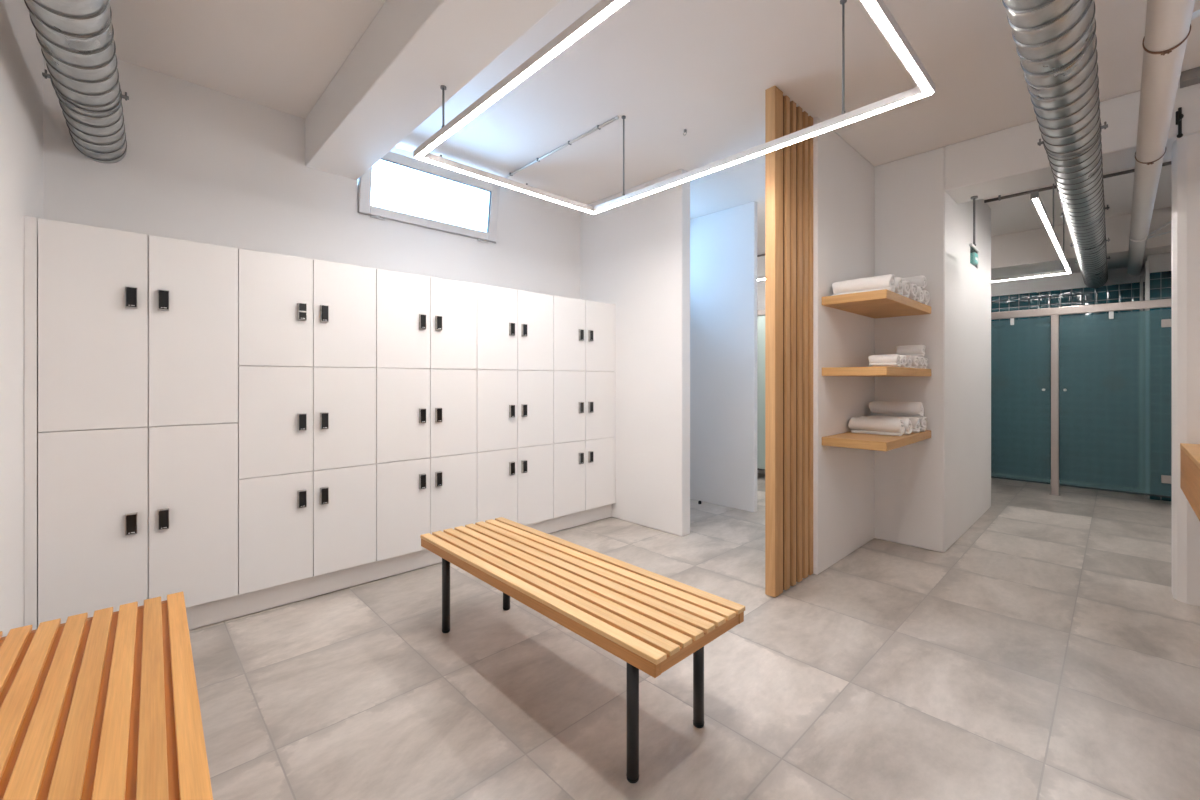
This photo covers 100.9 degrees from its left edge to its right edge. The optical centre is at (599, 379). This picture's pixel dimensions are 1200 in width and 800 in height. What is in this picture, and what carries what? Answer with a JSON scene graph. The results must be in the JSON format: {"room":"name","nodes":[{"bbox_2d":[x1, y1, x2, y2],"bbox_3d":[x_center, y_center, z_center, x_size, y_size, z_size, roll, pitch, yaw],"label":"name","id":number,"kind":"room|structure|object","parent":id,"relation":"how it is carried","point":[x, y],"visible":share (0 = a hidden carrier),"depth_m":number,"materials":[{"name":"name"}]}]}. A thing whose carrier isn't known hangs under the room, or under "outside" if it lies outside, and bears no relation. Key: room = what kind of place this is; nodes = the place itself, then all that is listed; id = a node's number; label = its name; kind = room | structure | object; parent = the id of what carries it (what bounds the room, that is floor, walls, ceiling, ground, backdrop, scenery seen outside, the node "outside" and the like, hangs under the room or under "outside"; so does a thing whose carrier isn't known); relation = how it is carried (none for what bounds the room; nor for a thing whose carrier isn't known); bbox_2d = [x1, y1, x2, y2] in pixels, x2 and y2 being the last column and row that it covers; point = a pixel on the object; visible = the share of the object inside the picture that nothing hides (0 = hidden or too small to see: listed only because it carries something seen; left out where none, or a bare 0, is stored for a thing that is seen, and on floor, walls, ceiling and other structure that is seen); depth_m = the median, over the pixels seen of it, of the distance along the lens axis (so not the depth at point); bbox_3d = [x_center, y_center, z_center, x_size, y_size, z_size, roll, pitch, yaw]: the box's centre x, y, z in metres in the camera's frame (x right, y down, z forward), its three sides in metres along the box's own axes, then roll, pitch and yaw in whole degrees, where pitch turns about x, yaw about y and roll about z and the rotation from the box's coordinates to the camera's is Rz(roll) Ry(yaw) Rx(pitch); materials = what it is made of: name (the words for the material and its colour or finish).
{"room":"changing room","nodes":[
{"label":"changing room","id":0,"kind":"room"},
{"bbox_2d":[0,0,42,636],"bbox_3d":[-1.194,-0.217,0.575,0.200,2.935,4.788,0,0,-42],"label":"wall","id":1,"kind":"structure","parent":0,"point":[21,56],"depth_m":1.94,"materials":[{"name":"white paint"}]},
{"bbox_2d":[43,57,579,298],"bbox_3d":[0.283,-0.217,5.496,9.500,2.935,0.300,0,0,-44],"label":"wall","id":2,"kind":"structure","parent":0,"point":[202,164],"depth_m":3.00,"materials":[{"name":"white paint"}]},
{"bbox_2d":[24,0,128,162],"bbox_3d":[-1.084,-1.220,0.895,0.250,0.208,4.620,0,0,-42],"label":"spiral duct","id":3,"kind":"object","parent":2,"relation":"attached to","point":[75,38],"visible":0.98,"depth_m":1.82,"materials":[{"name":"metal"}]},
{"bbox_2d":[357,151,499,242],"bbox_3d":[-1.279,-1.387,3.802,1.100,0.497,0.173,0,0,-44],"label":"window","id":4,"kind":"structure","parent":2,"relation":"in","point":[364,183],"depth_m":3.74,"materials":[{"name":"white plastic"}]},
{"bbox_2d":[305,0,562,179],"bbox_3d":[-0.210,-1.531,1.652,0.316,0.308,4.580,0,0,-44],"label":"beam","id":5,"kind":"structure","parent":0,"point":[389,84],"depth_m":2.28,"materials":[{"name":"white paint"}]},
{"bbox_2d":[580,169,689,535],"bbox_3d":[0.270,-0.217,4.427,0.114,2.935,1.228,0,0,-44],"label":"wall partition","id":6,"kind":"structure","parent":0,"point":[635,254],"depth_m":4.19,"materials":[{"name":"white paint"}]},
{"bbox_2d":[109,0,1199,254],"bbox_3d":[1.934,-1.760,3.767,9.500,0.150,5.280,0,0,-44],"label":"ceiling","id":7,"kind":"structure","parent":0,"point":[704,68],"depth_m":2.77,"materials":[{"name":"white paint"}]},
{"bbox_2d":[504,116,618,177],"bbox_3d":[-0.374,-1.673,3.668,0.026,0.024,1.427,0,0,-44],"label":"conduit","id":8,"kind":"object","parent":7,"relation":"attached to","point":[616,117],"visible":0.96,"depth_m":3.52,"materials":[{"name":"white metal"}]},
{"bbox_2d":[413,0,934,213],"bbox_3d":[0.187,-1.409,2.248,1.259,0.552,1.989,0,0,-44],"label":"pendant light","id":9,"kind":"object","parent":7,"relation":"hanging from","point":[879,12],"visible":1,"depth_m":2.13,"materials":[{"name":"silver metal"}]},
{"bbox_2d":[757,275,764,280],"bbox_3d":[2.002,-1.415,5.506,0.034,0.541,1.500,0,0,-44],"label":"pendant light","id":10,"kind":"object","parent":7,"relation":"hanging from","point":[758,277],"visible":0.02,"depth_m":5.66,"materials":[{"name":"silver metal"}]},
{"bbox_2d":[991,184,1071,281],"bbox_3d":[3.476,-1.425,4.825,3.263,0.521,1.470,0,0,-44],"label":"pendant light","id":11,"kind":"object","parent":7,"relation":"hanging from","point":[1035,197],"visible":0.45,"depth_m":4.32,"materials":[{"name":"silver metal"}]},
{"bbox_2d":[1002,0,1109,287],"bbox_3d":[2.895,-1.200,2.993,8.498,0.208,0.251,0,0,-44],"label":"spiral duct","id":12,"kind":"object","parent":7,"relation":"hanging from","point":[1055,40],"visible":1,"depth_m":2.01,"materials":[{"name":"metal"}]},
{"bbox_2d":[984,161,1171,202],"bbox_3d":[3.983,-1.659,4.141,0.032,0.051,1.230,0,0,-44],"label":"conduit","id":13,"kind":"object","parent":7,"relation":"attached to","point":[999,197],"visible":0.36,"depth_m":4.28,"materials":[{"name":"grey metal"}]},
{"bbox_2d":[1126,0,1194,276],"bbox_3d":[2.794,-1.432,2.504,9.300,0.506,0.117,0,0,-44],"label":"ceiling pipe","id":14,"kind":"object","parent":7,"relation":"hanging from","point":[1168,22],"visible":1,"depth_m":2.14,"materials":[{"name":"beige paint"}]},
{"bbox_2d":[1180,66,1199,87],"bbox_3d":[3.457,-1.659,2.481,0.098,0.058,0.715,0,0,-44],"label":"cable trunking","id":15,"kind":"object","parent":7,"relation":"attached to","point":[1189,77],"visible":1,"depth_m":2.70,"materials":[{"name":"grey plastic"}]},
{"bbox_2d":[1191,9,1199,19],"bbox_3d":[2.342,-1.490,1.628,0.548,0.399,0.037,0,0,36],"label":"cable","id":16,"kind":"object","parent":7,"relation":"hanging from","point":[1195,14],"visible":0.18,"depth_m":1.76,"materials":[{"name":"white plastic"}]},
{"bbox_2d":[189,473,1199,799],"bbox_3d":[1.934,1.310,3.767,9.500,0.120,5.280,0,0,-44],"label":"floor","id":17,"kind":"structure","parent":0,"point":[1049,652],"depth_m":2.05,"materials":[{"name":"tile"}]},
{"bbox_2d":[0,592,212,799],"bbox_3d":[-1.214,1.020,1.112,0.482,0.460,1.558,0,0,-42],"label":"slatted bench","id":18,"kind":"object","parent":17,"relation":"on","point":[105,705],"visible":1,"depth_m":1.19,"materials":[{"name":"brown wood"}]},
{"bbox_2d":[24,216,237,629],"bbox_3d":[-2.289,0.284,2.474,0.724,1.932,0.512,0,0,-44],"label":"lockers","id":19,"kind":"object","parent":17,"relation":"on","point":[138,332],"visible":0.91,"depth_m":2.26,"materials":[{"name":"white metal"}]},
{"bbox_2d":[238,248,375,594],"bbox_3d":[-1.777,0.215,2.962,0.687,1.793,0.513,0,0,-44],"label":"lockers","id":20,"kind":"object","parent":17,"relation":"on","point":[307,327],"visible":1,"depth_m":2.76,"materials":[{"name":"white laminate"}]},
{"bbox_2d":[186,504,611,629],"bbox_3d":[-1.152,1.181,3.322,3.466,0.138,0.018,0,0,-44],"label":"plinth","id":21,"kind":"object","parent":17,"relation":"on","point":[205,614],"visible":0.41,"depth_m":2.90,"materials":[{"name":"laminate"}]},
{"bbox_2d":[376,269,476,560],"bbox_3d":[-1.280,0.215,3.437,0.687,1.793,0.512,0,0,-44],"label":"lockers","id":22,"kind":"object","parent":17,"relation":"on","point":[426,327],"visible":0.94,"depth_m":3.23,"materials":[{"name":"white laminate"}]},
{"bbox_2d":[475,284,552,524],"bbox_3d":[-0.782,0.215,3.913,0.687,1.793,0.512,0,0,-44],"label":"lockers","id":23,"kind":"object","parent":17,"relation":"on","point":[514,369],"visible":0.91,"depth_m":3.72,"materials":[{"name":"white laminate"}]},
{"bbox_2d":[420,517,744,782],"bbox_3d":[-0.204,1.020,2.128,0.482,0.460,1.558,0,0,-44],"label":"slatted bench","id":24,"kind":"object","parent":17,"relation":"on","point":[651,621],"visible":1,"depth_m":1.81,"materials":[{"name":"brown wood"}]},
{"bbox_2d":[553,295,615,517],"bbox_3d":[-0.275,0.215,4.396,0.713,1.794,0.512,0,0,-44],"label":"lockers","id":25,"kind":"object","parent":17,"relation":"on","point":[584,331],"visible":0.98,"depth_m":4.20,"materials":[{"name":"white laminate"}]},
{"bbox_2d":[757,309,764,470],"bbox_3d":[2.425,0.185,5.830,0.050,2.130,2.165,0,0,-44],"label":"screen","id":26,"kind":"object","parent":17,"relation":"on","point":[760,313],"visible":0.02,"depth_m":6.23,"materials":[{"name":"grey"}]},
{"bbox_2d":[765,86,812,596],"bbox_3d":[1.164,-0.220,3.027,0.513,2.927,0.062,0,0,-44],"label":"screen","id":27,"kind":"object","parent":17,"relation":"on","point":[789,168],"visible":1,"depth_m":2.93,"materials":[{"name":"brown wood"}]},
{"bbox_2d":[991,298,1171,497],"bbox_3d":[4.737,0.233,5.609,0.070,2.035,2.317,0,0,-44],"label":"shower enclosure","id":28,"kind":"object","parent":17,"relation":"on","point":[1079,401],"visible":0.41,"depth_m":5.22,"materials":[{"name":"teal glass"}]},
{"bbox_2d":[1144,271,1171,501],"bbox_3d":[6.039,0.065,5.369,0.650,2.370,0.178,0,0,-44],"label":"pier","id":29,"kind":"object","parent":17,"relation":"on","point":[1160,282],"visible":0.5,"depth_m":5.14,"materials":[{"name":"teal tile"}]},
{"bbox_2d":[1145,261,1149,498],"bbox_3d":[5.749,0.000,5.203,0.018,2.500,0.032,0,0,-44],"label":"trim","id":30,"kind":"structure","parent":29,"relation":"attached to","point":[1147,263],"depth_m":5.20,"materials":[{"name":"white metal"}]},
{"bbox_2d":[690,201,756,511],"bbox_3d":[1.042,-0.217,5.143,0.060,2.935,1.258,0,0,-44],"label":"wall","id":31,"kind":"structure","parent":0,"point":[723,244],"depth_m":4.91,"materials":[{"name":"white paint"}]},
{"bbox_2d":[757,254,764,473],"bbox_3d":[2.747,-0.217,6.137,0.150,2.935,2.175,0,0,-44],"label":"wall","id":32,"kind":"structure","parent":0,"point":[760,260],"depth_m":6.64,"materials":[{"name":"white paint"}]},
{"bbox_2d":[813,117,874,574],"bbox_3d":[1.748,-0.217,3.594,1.108,2.935,0.125,0,0,-44],"label":"wall","id":33,"kind":"structure","parent":0,"point":[843,179],"depth_m":3.43,"materials":[{"name":"white paint"}]},
{"bbox_2d":[822,289,930,317],"bbox_3d":[1.930,-0.510,3.417,1.010,0.054,0.380,0,0,-44],"label":"wall shelf","id":34,"kind":"object","parent":33,"relation":"attached to","point":[885,303],"visible":1,"depth_m":3.22,"materials":[{"name":"brown wood"}]},
{"bbox_2d":[832,274,894,295],"bbox_3d":[1.683,-0.594,3.170,0.114,0.114,0.357,0,0,-44],"label":"rolled towel","id":35,"kind":"object","parent":34,"relation":"on","point":[882,282],"visible":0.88,"depth_m":3.12,"materials":[{"name":"white fabric"}]},
{"bbox_2d":[895,277,902,294],"bbox_3d":[1.794,-0.596,3.274,0.120,0.118,0.357,0,0,-44],"label":"rolled towel","id":36,"kind":"object","parent":34,"relation":"on","point":[898,281],"visible":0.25,"depth_m":3.13,"materials":[{"name":"white fabric"}]},
{"bbox_2d":[902,281,910,296],"bbox_3d":[1.905,-0.595,3.378,0.117,0.116,0.357,0,0,-44],"label":"rolled towel","id":37,"kind":"object","parent":34,"relation":"on","point":[906,284],"visible":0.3,"depth_m":3.24,"materials":[{"name":"white fabric"}]},
{"bbox_2d":[908,284,917,299],"bbox_3d":[2.015,-0.595,3.482,0.120,0.117,0.357,0,0,-44],"label":"rolled towel","id":38,"kind":"object","parent":34,"relation":"on","point":[913,290],"visible":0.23,"depth_m":3.35,"materials":[{"name":"white fabric"}]},
{"bbox_2d":[915,287,923,302],"bbox_3d":[2.122,-0.594,3.583,0.122,0.113,0.357,0,0,-44],"label":"rolled towel","id":39,"kind":"object","parent":34,"relation":"on","point":[920,297],"visible":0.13,"depth_m":3.44,"materials":[{"name":"white fabric"}]},
{"bbox_2d":[902,276,926,288],"bbox_3d":[2.238,-0.696,3.577,0.092,0.091,0.192,0,0,-44],"label":"rolled towel","id":40,"kind":"object","parent":39,"relation":"on","point":[920,281],"visible":0.47,"depth_m":3.52,"materials":[{"name":"white fabric"}]},
{"bbox_2d":[922,290,929,304],"bbox_3d":[2.236,-0.592,3.688,0.110,0.109,0.352,0,0,-44],"label":"rolled towel","id":41,"kind":"object","parent":34,"relation":"on","point":[925,293],"visible":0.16,"depth_m":3.56,"materials":[{"name":"white fabric"}]},
{"bbox_2d":[822,430,930,450],"bbox_3d":[1.930,0.397,3.417,1.010,0.054,0.380,0,0,-44],"label":"wall shelf","id":42,"kind":"object","parent":33,"relation":"attached to","point":[876,442],"visible":0.72,"depth_m":3.13,"materials":[{"name":"brown wood"}]},
{"bbox_2d":[848,417,904,435],"bbox_3d":[1.888,0.316,3.389,0.110,0.109,0.327,0,0,-44],"label":"rolled towel","id":43,"kind":"object","parent":42,"relation":"on","point":[894,427],"visible":1,"depth_m":3.34,"materials":[{"name":"white fabric"}]},
{"bbox_2d":[860,416,911,433],"bbox_3d":[1.997,0.316,3.481,0.110,0.109,0.327,0,0,-44],"label":"rolled towel","id":44,"kind":"object","parent":42,"relation":"on","point":[908,426],"visible":0.23,"depth_m":3.38,"materials":[{"name":"white fabric"}]},
{"bbox_2d":[870,415,919,432],"bbox_3d":[2.111,0.316,3.568,0.108,0.108,0.327,0,0,-44],"label":"rolled towel","id":45,"kind":"object","parent":42,"relation":"on","point":[915,422],"visible":0.3,"depth_m":3.44,"materials":[{"name":"white fabric"}]},
{"bbox_2d":[876,415,926,431],"bbox_3d":[2.217,0.316,3.659,0.115,0.107,0.327,0,0,-44],"label":"rolled towel","id":46,"kind":"object","parent":42,"relation":"on","point":[923,420],"visible":0.24,"depth_m":3.53,"materials":[{"name":"white fabric"}]},
{"bbox_2d":[869,401,923,416],"bbox_3d":[2.162,0.211,3.618,0.109,0.106,0.337,0,0,-45],"label":"rolled towel","id":47,"kind":"object","parent":46,"relation":"on","point":[885,408],"visible":0.99,"depth_m":3.58,"materials":[{"name":"white fabric"}]},
{"bbox_2d":[822,366,930,376],"bbox_3d":[1.930,-0.053,3.417,1.010,0.054,0.380,0,0,-44],"label":"wall shelf","id":48,"kind":"object","parent":33,"relation":"attached to","point":[882,371],"visible":1,"depth_m":3.10,"materials":[{"name":"brown wood"}]},
{"bbox_2d":[868,354,900,366],"bbox_3d":[1.846,-0.122,3.214,0.093,0.085,0.177,0,0,-44],"label":"rolled towel","id":49,"kind":"object","parent":48,"relation":"on","point":[890,360],"visible":0.97,"depth_m":3.18,"materials":[{"name":"white fabric"}]},
{"bbox_2d":[899,355,906,366],"bbox_3d":[1.933,-0.122,3.294,0.091,0.085,0.177,0,0,-44],"label":"rolled towel","id":50,"kind":"object","parent":48,"relation":"on","point":[902,357],"visible":0.15,"depth_m":3.22,"materials":[{"name":"white fabric"}]},
{"bbox_2d":[905,355,911,367],"bbox_3d":[2.022,-0.123,3.377,0.087,0.086,0.177,0,0,-44],"label":"rolled towel","id":51,"kind":"object","parent":48,"relation":"on","point":[908,357],"visible":0.26,"depth_m":3.30,"materials":[{"name":"white fabric"}]},
{"bbox_2d":[911,356,918,367],"bbox_3d":[2.132,-0.123,3.479,0.088,0.086,0.177,0,0,-44],"label":"rolled towel","id":52,"kind":"object","parent":48,"relation":"on","point":[915,359],"visible":0.29,"depth_m":3.41,"materials":[{"name":"white fabric"}]},
{"bbox_2d":[917,357,924,367],"bbox_3d":[2.221,-0.123,3.561,0.088,0.086,0.177,0,0,-44],"label":"rolled towel","id":53,"kind":"object","parent":48,"relation":"on","point":[921,359],"visible":0.23,"depth_m":3.49,"materials":[{"name":"white fabric"}]},
{"bbox_2d":[896,345,925,356],"bbox_3d":[2.259,-0.209,3.605,0.182,0.085,0.086,0,0,45],"label":"rolled towel","id":54,"kind":"object","parent":53,"relation":"on","point":[912,350],"visible":0.94,"depth_m":3.57,"materials":[{"name":"white fabric"}]},
{"bbox_2d":[922,358,927,368],"bbox_3d":[2.302,-0.121,3.641,0.082,0.082,0.177,0,0,-44],"label":"rolled towel","id":55,"kind":"object","parent":48,"relation":"on","point":[926,359],"visible":0.2,"depth_m":3.58,"materials":[{"name":"white fabric"}]},
{"bbox_2d":[875,147,990,552],"bbox_3d":[2.964,-0.217,4.435,1.888,2.935,0.587,0,0,-44],"label":"wall","id":56,"kind":"structure","parent":0,"point":[929,492],"depth_m":3.78,"materials":[{"name":"white paint"}]},
{"bbox_2d":[991,282,1143,320],"bbox_3d":[5.547,0.065,6.383,0.040,2.370,2.325,0,0,-44],"label":"tiled wall","id":57,"kind":"structure","parent":0,"point":[1129,292],"depth_m":6.11,"materials":[{"name":"teal tile"}]},
{"bbox_2d":[1140,276,1142,310],"bbox_3d":[6.195,0.030,5.666,0.017,2.440,0.027,0,0,-44],"label":"trim","id":58,"kind":"structure","parent":57,"relation":"attached to","point":[1141,277],"depth_m":5.66,"materials":[{"name":"white metal"}]},
{"bbox_2d":[991,265,1144,296],"bbox_3d":[5.766,-0.217,6.285,0.180,2.935,3.030,0,0,-44],"label":"wall","id":59,"kind":"structure","parent":0,"point":[1119,275],"depth_m":6.22,"materials":[{"name":"white paint"}]},
{"bbox_2d":[945,79,1199,203],"bbox_3d":[3.255,-1.524,3.050,0.398,0.322,1.818,0,0,-44],"label":"wall header","id":60,"kind":"structure","parent":0,"point":[1009,160],"depth_m":3.26,"materials":[{"name":"white paint"}]},
{"bbox_2d":[969,196,978,268],"bbox_3d":[2.785,-1.105,3.687,0.254,0.515,0.044,0,0,-44],"label":"exit sign","id":61,"kind":"object","parent":60,"relation":"hanging from","point":[973,249],"visible":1,"depth_m":3.69,"materials":[{"name":"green plastic"}]},
{"bbox_2d":[991,207,1171,282],"bbox_3d":[5.160,-1.498,6.014,1.070,0.375,2.325,0,0,-44],"label":"ceiling beam","id":62,"kind":"structure","parent":0,"point":[1031,251],"depth_m":5.48,"materials":[{"name":"white paint"}]},
{"bbox_2d":[1146,252,1171,272],"bbox_3d":[6.047,-1.403,5.371,0.635,0.565,0.170,0,0,-44],"label":"wall pier","id":63,"kind":"object","parent":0,"point":[1158,262],"visible":0.21,"depth_m":5.15,"materials":[{"name":"white paint"}]},
{"bbox_2d":[1172,133,1199,605],"bbox_3d":[3.563,-0.057,2.596,0.180,2.613,0.736,0,0,-44],"label":"wall","id":64,"kind":"structure","parent":0,"point":[1185,150],"depth_m":2.78,"materials":[{"name":"white paint"}]},
{"bbox_2d":[1176,107,1183,137],"bbox_3d":[3.227,-1.437,2.758,0.062,0.167,0.032,0,0,-44],"label":"valve","id":65,"kind":"object","parent":64,"relation":"attached to","point":[1179,115],"visible":1,"depth_m":2.76,"materials":[{"name":"black metal"}]},
{"bbox_2d":[1180,443,1199,520],"bbox_3d":[2.770,0.802,1.825,2.028,0.895,0.710,0,0,-44],"label":"countertop","id":66,"kind":"structure","parent":64,"relation":"attached to","point":[1189,453],"depth_m":2.42,"materials":[{"name":"brown wood"}]},
{"bbox_3d":[4.971,-0.218,4.140,3.990,2.935,0.125,0,0,-44],"label":"wall","id":67,"kind":"structure","parent":0,"visible":0},
{"bbox_2d":[1147,220,1171,238],"bbox_3d":[5.248,-1.416,4.617,0.047,0.126,0.329,0,0,7],"label":"bracket","id":68,"kind":"object","parent":67,"relation":"attached to","point":[1169,222],"visible":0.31,"depth_m":4.63,"materials":[{"name":"white metal"}]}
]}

